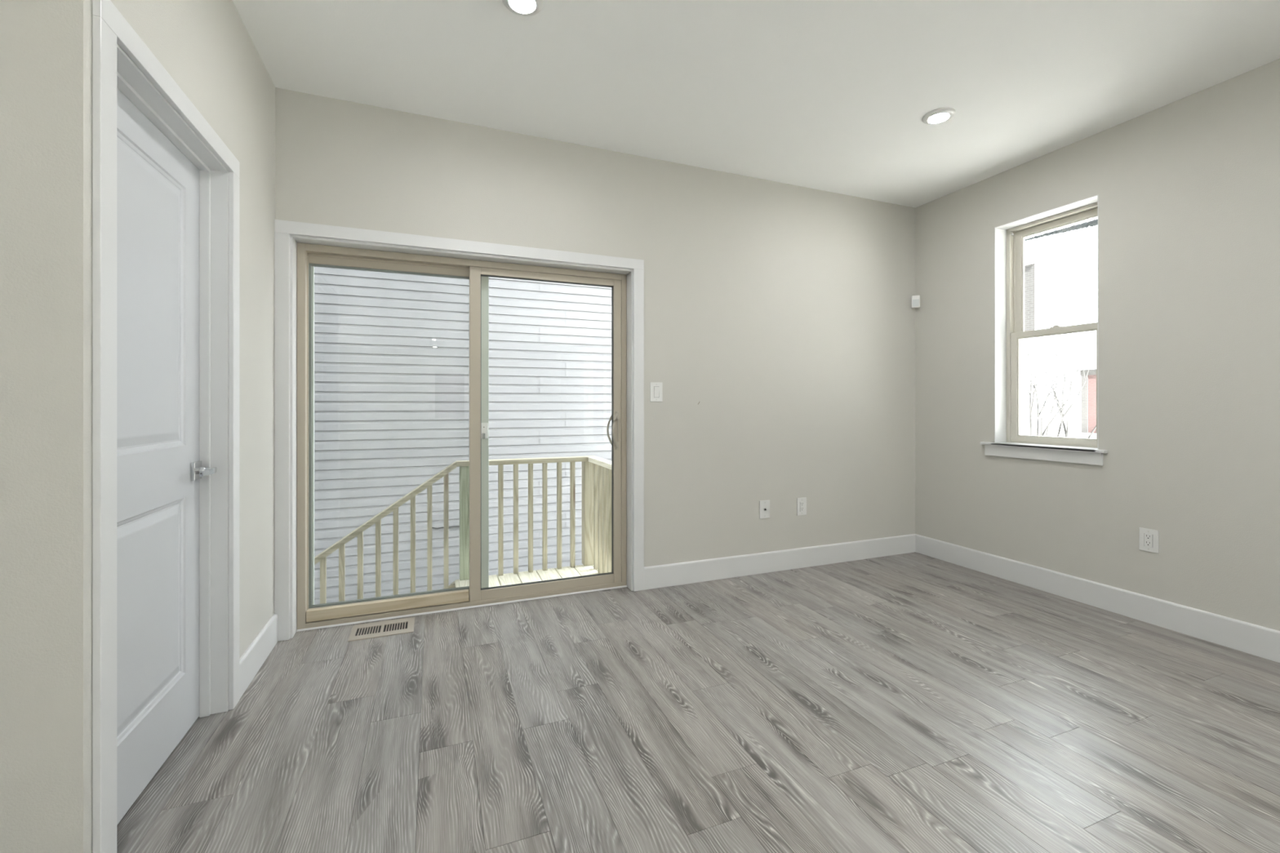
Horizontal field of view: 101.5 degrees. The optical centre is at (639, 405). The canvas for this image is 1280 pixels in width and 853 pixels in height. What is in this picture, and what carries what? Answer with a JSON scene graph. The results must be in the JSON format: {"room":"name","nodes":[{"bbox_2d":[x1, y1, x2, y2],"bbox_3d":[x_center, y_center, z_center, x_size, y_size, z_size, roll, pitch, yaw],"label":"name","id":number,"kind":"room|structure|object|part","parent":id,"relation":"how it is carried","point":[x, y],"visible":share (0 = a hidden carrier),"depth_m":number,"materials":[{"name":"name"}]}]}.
{"room":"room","nodes":[
{"label":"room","id":0,"kind":"room"},
{"bbox_2d":[0,0,92,852],"bbox_3d":[-2.368,-0.193,0.759,2.400,2.745,0.080,0,0,-22],"label":"wall","id":1,"kind":"structure","parent":0,"point":[46,46],"depth_m":1.14,"materials":[{"name":"paint"}]},
{"bbox_2d":[110,0,275,658],"bbox_3d":[-1.585,-0.193,1.885,0.115,2.745,1.440,0,0,-22],"label":"wall","id":2,"kind":"structure","parent":0,"point":[206,46],"depth_m":2.19,"materials":[{"name":"paint"}]},
{"bbox_2d":[92,0,239,852],"bbox_3d":[-1.411,0.102,1.624,0.016,2.114,0.923,0,0,-22],"label":"door frame","id":3,"kind":"structure","parent":2,"relation":"attached to","point":[110,28],"depth_m":1.23,"materials":[{"name":"white paint"}]},
{"bbox_2d":[116,43,228,825],"bbox_3d":[-1.473,0.129,1.599,0.118,2.060,0.813,0,0,-22],"label":"door","id":4,"kind":"structure","parent":2,"relation":"in","point":[172,190],"depth_m":1.70,"materials":[{"name":"white paint"}]},
{"bbox_3d":[-1.613,0.238,1.903,0.011,0.066,0.066,0,0,-22],"label":"handle","id":5,"kind":"part","parent":4,"relation":"part of","materials":[{"name":"silver metal"}]},
{"bbox_3d":[-1.545,0.238,1.873,0.016,0.020,0.130,0,0,-22],"label":"lever","id":6,"kind":"part","parent":4,"relation":"part of","materials":[{"name":"silver metal"}]},
{"bbox_2d":[239,613,277,699],"bbox_3d":[-1.682,1.089,2.308,0.014,0.140,0.549,0,0,-22],"label":"baseboard","id":7,"kind":"structure","parent":2,"relation":"attached to","point":[251,662],"depth_m":2.27,"materials":[{"name":"white paint"}]},
{"bbox_2d":[275,87,915,567],"bbox_3d":[-0.969,-0.193,3.037,7.176,2.745,0.251,0,0,-22],"label":"wall","id":8,"kind":"structure","parent":0,"point":[780,317],"depth_m":3.48,"materials":[{"name":"paint"}]},
{"bbox_2d":[274,219,644,641],"bbox_3d":[-0.902,0.124,2.970,1.952,2.070,0.108,0,0,-22],"label":"door frame","id":9,"kind":"structure","parent":8,"relation":"attached to","point":[287,233],"depth_m":2.70,"materials":[{"name":"white paint"}]},
{"bbox_2d":[297,242,626,629],"bbox_3d":[-0.939,0.162,3.055,1.800,1.994,0.170,0,0,-22],"label":"door","id":10,"kind":"structure","parent":8,"relation":"in","point":[308,255],"depth_m":3.00,"materials":[{"name":"beige plastic"}]},
{"bbox_2d":[306,589,469,622],"bbox_3d":[-1.358,1.095,2.865,0.802,0.058,0.032,0,0,-22],"label":"bar","id":11,"kind":"object","parent":10,"relation":"on","point":[436,599],"visible":1,"depth_m":2.84,"materials":[{"name":"beige wood"}]},
{"bbox_3d":[-1.353,0.164,2.913,0.874,1.919,0.036,0,0,-22],"label":"fixed panel","id":12,"kind":"part","parent":10,"relation":"part of","materials":[{"name":"clear glass"}]},
{"bbox_2d":[311,266,488,604],"bbox_3d":[-1.335,0.166,2.952,0.930,1.915,0.040,0,0,-22],"label":"screen door","id":13,"kind":"structure","parent":10,"relation":"attached to","point":[484,280],"depth_m":3.11,"materials":[{"name":"grey metal"}]},
{"bbox_3d":[-0.554,0.166,3.182,0.920,1.923,0.038,0,0,-22],"label":"sliding panel","id":14,"kind":"part","parent":10,"relation":"part of","materials":[{"name":"clear glass"}]},
{"bbox_3d":[-0.183,0.160,3.369,0.066,0.244,0.019,0,0,15],"label":"pull handle","id":15,"kind":"part","parent":10,"relation":"part of","materials":[{"name":"beige metal"}]},
{"bbox_3d":[-0.156,0.160,3.300,0.019,0.244,0.066,0,0,32],"label":"pull handle","id":16,"kind":"part","parent":10,"relation":"part of","materials":[{"name":"beige metal"}]},
{"bbox_2d":[649,382,662,401],"bbox_3d":[0.104,-0.084,3.321,0.084,0.122,0.010,0,0,-22],"label":"light switch","id":17,"kind":"object","parent":8,"relation":"attached to","point":[655,388],"visible":1,"depth_m":3.32,"materials":[{"name":"white plastic"}]},
{"bbox_2d":[759,499,769,518],"bbox_3d":[0.866,0.721,3.619,0.083,0.124,0.016,0,0,-22],"label":"cable jack","id":18,"kind":"object","parent":8,"relation":"attached to","point":[764,505],"visible":1,"depth_m":3.62,"materials":[{"name":"white plastic"}]},
{"bbox_2d":[644,533,915,590],"bbox_3d":[1.103,1.089,3.714,2.324,0.140,0.014,0,0,-22],"label":"baseboard","id":19,"kind":"structure","parent":8,"relation":"attached to","point":[720,568],"depth_m":3.63,"materials":[{"name":"white paint"}]},
{"bbox_2d":[796,497,806,515],"bbox_3d":[1.156,0.724,3.738,0.081,0.125,0.009,0,0,-22],"label":"wall outlet","id":20,"kind":"object","parent":8,"relation":"attached to","point":[801,502],"visible":1,"depth_m":3.73,"materials":[{"name":"white plastic"}]},
{"bbox_2d":[800,502,804,511],"bbox_3d":[1.157,0.724,3.735,0.034,0.067,0.003,0,0,-22],"label":"receptacle","id":21,"kind":"object","parent":20,"relation":"attached to","point":[802,504],"depth_m":3.73,"materials":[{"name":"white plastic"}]},
{"bbox_2d":[911,295,919,308],"bbox_3d":[2.162,-0.812,4.104,0.060,0.096,0.038,0,0,23],"label":"sensor","id":22,"kind":"object","parent":8,"relation":"attached to","point":[915,300],"visible":1,"depth_m":4.09,"materials":[{"name":"white plastic"}]},
{"bbox_2d":[116,551,1279,852],"bbox_3d":[1.294,1.190,-2.692,6.676,0.060,12.330,0,0,-22],"label":"floor","id":23,"kind":"structure","parent":0,"point":[914,702],"depth_m":1.86,"materials":[{"name":"grey laminate"}]},
{"bbox_2d":[347,617,414,641],"bbox_3d":[-1.330,1.157,2.709,0.296,0.005,0.195,0,0,-22],"label":"floor vent","id":24,"kind":"object","parent":23,"relation":"in","point":[394,627],"visible":1,"depth_m":2.70,"materials":[{"name":"beige metal"}]},
{"bbox_2d":[231,0,1279,208],"bbox_3d":[1.318,-1.665,-2.752,7.176,0.200,12.700,0,0,-22],"label":"ceiling","id":25,"kind":"structure","parent":0,"point":[829,95],"depth_m":2.46,"materials":[{"name":"paint"}]},
{"bbox_2d":[502,0,542,16],"bbox_3d":[-0.454,-1.557,2.019,0.158,0.015,0.158,0,0,-22],"label":"recessed light","id":26,"kind":"object","parent":25,"relation":"in","point":[520,7],"visible":1,"depth_m":2.04,"materials":[{"name":"white plastic"}]},
{"bbox_2d":[510,0,534,11],"bbox_3d":[-0.454,-1.557,2.019,0.094,0.010,0.094,0,0,-22],"label":"diffuser","id":27,"kind":"object","parent":26,"relation":"attached to","point":[515,5],"depth_m":2.03,"materials":[{"name":"white plastic"}]},
{"bbox_2d":[921,106,955,124],"bbox_3d":[1.613,-1.557,2.827,0.158,0.015,0.158,0,0,-22],"label":"recessed light","id":28,"kind":"object","parent":25,"relation":"in","point":[937,116],"visible":1,"depth_m":2.81,"materials":[{"name":"white"}]},
{"bbox_2d":[928,113,948,122],"bbox_3d":[1.613,-1.557,2.827,0.094,0.010,0.094,0,0,-22],"label":"diffuser","id":29,"kind":"object","parent":28,"relation":"attached to","point":[934,117],"depth_m":2.83,"materials":[{"name":"white plastic"}]},
{"bbox_2d":[915,58,1279,631],"bbox_3d":[4.539,-0.193,-1.479,0.250,2.745,12.200,0,0,-22],"label":"wall","id":30,"kind":"structure","parent":0,"point":[1188,188],"depth_m":2.79,"materials":[{"name":"paint"}]},
{"bbox_2d":[980,194,1107,465],"bbox_3d":[2.608,-0.434,3.334,0.264,1.554,0.724,0,0,-22],"label":"window","id":31,"kind":"structure","parent":30,"relation":"in","point":[1009,237],"depth_m":3.55,"materials":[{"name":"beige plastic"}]},
{"bbox_3d":[2.683,-0.475,3.347,0.115,1.470,0.598,0,0,-22],"label":"frame","id":32,"kind":"part","parent":31,"relation":"part of","materials":[{"name":"beige plastic"}]},
{"bbox_3d":[2.648,-0.127,3.333,0.027,0.736,0.542,0,0,-22],"label":"sash","id":33,"kind":"part","parent":31,"relation":"part of","materials":[{"name":"glass"}]},
{"bbox_3d":[2.680,-0.819,3.346,0.027,0.734,0.527,0,0,-22],"label":"sash","id":34,"kind":"part","parent":31,"relation":"part of","materials":[{"name":"glass"}]},
{"bbox_2d":[1024,218,1097,240],"bbox_3d":[2.766,-1.128,3.368,0.018,0.051,0.561,0,0,-22],"label":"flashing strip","id":35,"kind":"object","parent":31,"relation":"attached to","point":[1095,222],"visible":0.78,"depth_m":3.37,"materials":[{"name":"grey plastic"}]},
{"bbox_2d":[915,533,1279,662],"bbox_3d":[4.416,1.089,-1.528,0.014,0.140,12.200,0,0,-22],"label":"baseboard","id":36,"kind":"structure","parent":30,"relation":"attached to","point":[1253,639],"depth_m":2.89,"materials":[{"name":"white paint"}]},
{"bbox_2d":[1138,527,1158,553],"bbox_3d":[2.712,0.720,2.791,0.009,0.121,0.081,0,0,-22],"label":"wall outlet","id":37,"kind":"object","parent":30,"relation":"attached to","point":[1148,538],"visible":1,"depth_m":2.79,"materials":[{"name":"white plastic"}]},
{"bbox_2d":[1144,533,1152,546],"bbox_3d":[2.710,0.720,2.790,0.003,0.067,0.034,0,0,-22],"label":"receptacle","id":38,"kind":"object","parent":37,"relation":"attached to","point":[1148,536],"depth_m":2.79,"materials":[{"name":"white plastic"}]},
{"label":"outside","id":39,"kind":"structure","parent":0,"visible":0},
{"bbox_2d":[1035,415,1080,432],"bbox_3d":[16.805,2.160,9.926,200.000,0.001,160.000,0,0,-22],"label":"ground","id":40,"kind":"structure","parent":39,"point":[1074,422],"depth_m":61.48,"materials":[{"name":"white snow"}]},
{"bbox_2d":[448,581,454,588],"bbox_3d":[-1.790,1.764,3.418,1.129,0.793,0.961,0,0,-22],"label":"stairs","id":41,"kind":"structure","parent":40,"relation":"on","point":[452,584],"depth_m":4.04,"materials":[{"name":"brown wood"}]},
{"bbox_2d":[314,461,456,604],"bbox_3d":[-2.271,1.478,3.710,1.829,2.090,0.102,0,0,-22],"label":"stair railing","id":42,"kind":"object","parent":41,"relation":"attached to","point":[340,544],"visible":0.18,"depth_m":3.86,"materials":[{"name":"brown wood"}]},
{"bbox_2d":[314,266,611,604],"bbox_3d":[-5.552,-3.396,9.362,16.000,11.111,8.618,0,0,-22],"label":"neighbouring house","id":43,"kind":"structure","parent":40,"relation":"on","point":[392,350],"depth_m":6.01,"materials":[{"name":"white plastic"}]},
{"bbox_2d":[431,525,459,528],"bbox_3d":[-2.229,1.405,6.039,0.342,0.030,0.015,0,0,-22],"label":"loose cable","id":44,"kind":"object","parent":43,"relation":"attached to","point":[454,526],"visible":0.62,"depth_m":6.04,"materials":[{"name":"grey"}]},
{"bbox_2d":[454,564,599,587],"bbox_3d":[-0.680,1.754,3.841,1.244,0.813,1.012,0,0,-22],"label":"deck landing","id":45,"kind":"object","parent":40,"relation":"on","point":[522,577],"visible":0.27,"depth_m":4.13,"materials":[{"name":"brown wood"}]},
{"bbox_2d":[456,455,595,580],"bbox_3d":[-0.898,0.890,4.250,1.120,0.914,0.098,0,0,-22],"label":"deck railing","id":46,"kind":"object","parent":45,"relation":"on","point":[587,467],"visible":0.78,"depth_m":4.22,"materials":[{"name":"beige wood"}]},
{"bbox_3d":[-1.363,0.908,4.071,0.076,0.877,0.090,0,0,-22],"label":"post","id":47,"kind":"part","parent":46,"relation":"part of","materials":[{"name":"beige wood"}]},
{"bbox_3d":[-0.897,0.451,4.248,1.120,0.037,0.092,0,0,-22],"label":"rail","id":48,"kind":"part","parent":46,"relation":"part of","materials":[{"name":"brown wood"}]},
{"bbox_3d":[-0.439,0.908,4.436,0.090,0.877,0.090,0,0,-22],"label":"post","id":49,"kind":"part","parent":46,"relation":"part of","materials":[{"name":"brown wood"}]},
{"bbox_2d":[588,456,611,573],"bbox_3d":[-0.228,0.890,3.970,0.080,0.914,0.916,0,0,-22],"label":"railing","id":50,"kind":"object","parent":45,"relation":"on","point":[602,467],"visible":0.48,"depth_m":4.13,"materials":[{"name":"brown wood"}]},
{"bbox_3d":[-0.228,0.452,3.970,0.080,0.037,0.916,0,0,-22],"label":"rail","id":51,"kind":"part","parent":50,"relation":"part of","materials":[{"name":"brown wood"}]},
{"bbox_2d":[1021,258,1035,435],"bbox_3d":[14.513,-1.440,23.889,6.100,7.200,10.344,0,0,-22],"label":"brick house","id":52,"kind":"structure","parent":40,"relation":"on","point":[1029,265],"depth_m":18.21,"materials":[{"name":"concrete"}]},
{"bbox_2d":[1021,310,1096,438],"bbox_3d":[9.772,-0.077,12.172,1.748,4.509,3.336,0,0,-22],"label":"bare tree","id":53,"kind":"object","parent":40,"relation":"on","point":[1055,397],"visible":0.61,"depth_m":12.24,"materials":[{"name":"grey plant"}]},
{"bbox_2d":[1035,431,1096,439],"bbox_3d":[21.319,1.735,23.537,0.400,0.850,22.000,0,0,-22],"label":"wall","id":54,"kind":"structure","parent":40,"relation":"on","point":[1079,435],"depth_m":24.93,"materials":[{"name":"white"}]},
{"bbox_2d":[1080,368,1096,433],"bbox_3d":[26.168,-0.180,21.550,6.040,3.080,10.740,0,0,-22],"label":"brick house","id":55,"kind":"structure","parent":40,"relation":"on","point":[1088,393],"depth_m":25.14,"materials":[{"name":"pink brick"}]},
{"bbox_3d":[10.541,-0.266,4.010,0.220,4.852,0.214,0,0,-22],"label":"utility pole","id":56,"kind":"object","parent":40,"relation":"on","visible":0},
{"bbox_2d":[1026,230,1097,244],"bbox_3d":[8.556,-3.143,9.032,0.012,0.854,10.801,0,0,-22],"label":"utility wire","id":57,"kind":"object","parent":56,"relation":"attached to","point":[1096,230],"visible":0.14,"depth_m":10.09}
]}

